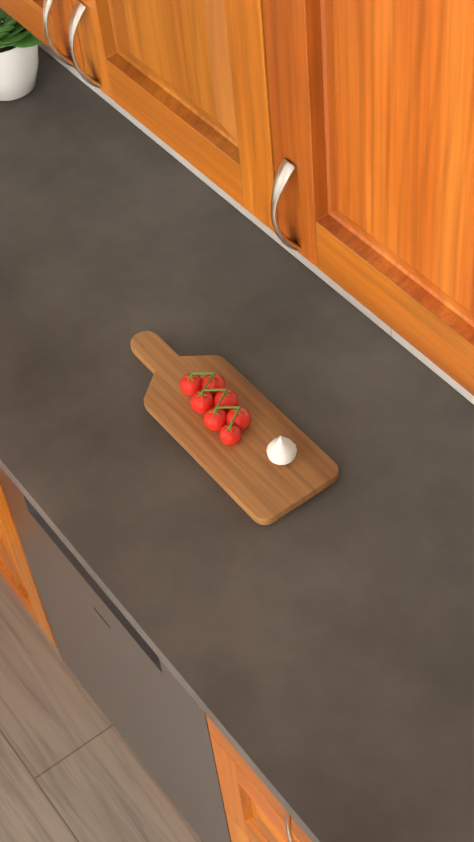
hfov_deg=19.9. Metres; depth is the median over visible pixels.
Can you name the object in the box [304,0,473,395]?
upper cabinet
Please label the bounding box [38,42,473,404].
backsplash
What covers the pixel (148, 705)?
dishwasher
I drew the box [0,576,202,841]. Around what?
floor
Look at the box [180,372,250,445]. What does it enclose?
tomatoes
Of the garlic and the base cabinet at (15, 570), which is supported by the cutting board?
the garlic
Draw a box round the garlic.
[266,436,296,464]
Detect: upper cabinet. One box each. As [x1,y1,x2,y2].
[0,0,315,265]
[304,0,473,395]
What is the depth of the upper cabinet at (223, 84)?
1.51 m
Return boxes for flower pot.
[0,8,41,100]
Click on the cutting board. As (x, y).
(251, 479)
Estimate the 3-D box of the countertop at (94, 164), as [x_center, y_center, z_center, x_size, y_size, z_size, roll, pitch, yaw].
[-1.228,-0.103,2.296,2.298,0.036,0.663,-32,54,-20]
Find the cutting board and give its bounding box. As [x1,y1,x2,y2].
[131,331,337,524]
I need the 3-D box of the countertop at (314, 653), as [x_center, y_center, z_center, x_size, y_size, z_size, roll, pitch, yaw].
[0.094,0.114,1.973,0.618,0.032,1.467,-32,54,-20]
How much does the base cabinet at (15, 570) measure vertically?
0.816 m
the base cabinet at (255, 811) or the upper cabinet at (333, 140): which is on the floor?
the base cabinet at (255, 811)
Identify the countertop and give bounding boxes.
[0,45,172,244]
[0,49,119,176]
[0,157,473,841]
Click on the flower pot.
(19, 59)
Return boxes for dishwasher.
[0,467,230,841]
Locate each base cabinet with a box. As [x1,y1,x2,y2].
[0,483,56,647]
[206,715,311,841]
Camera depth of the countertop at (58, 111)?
2.59 m

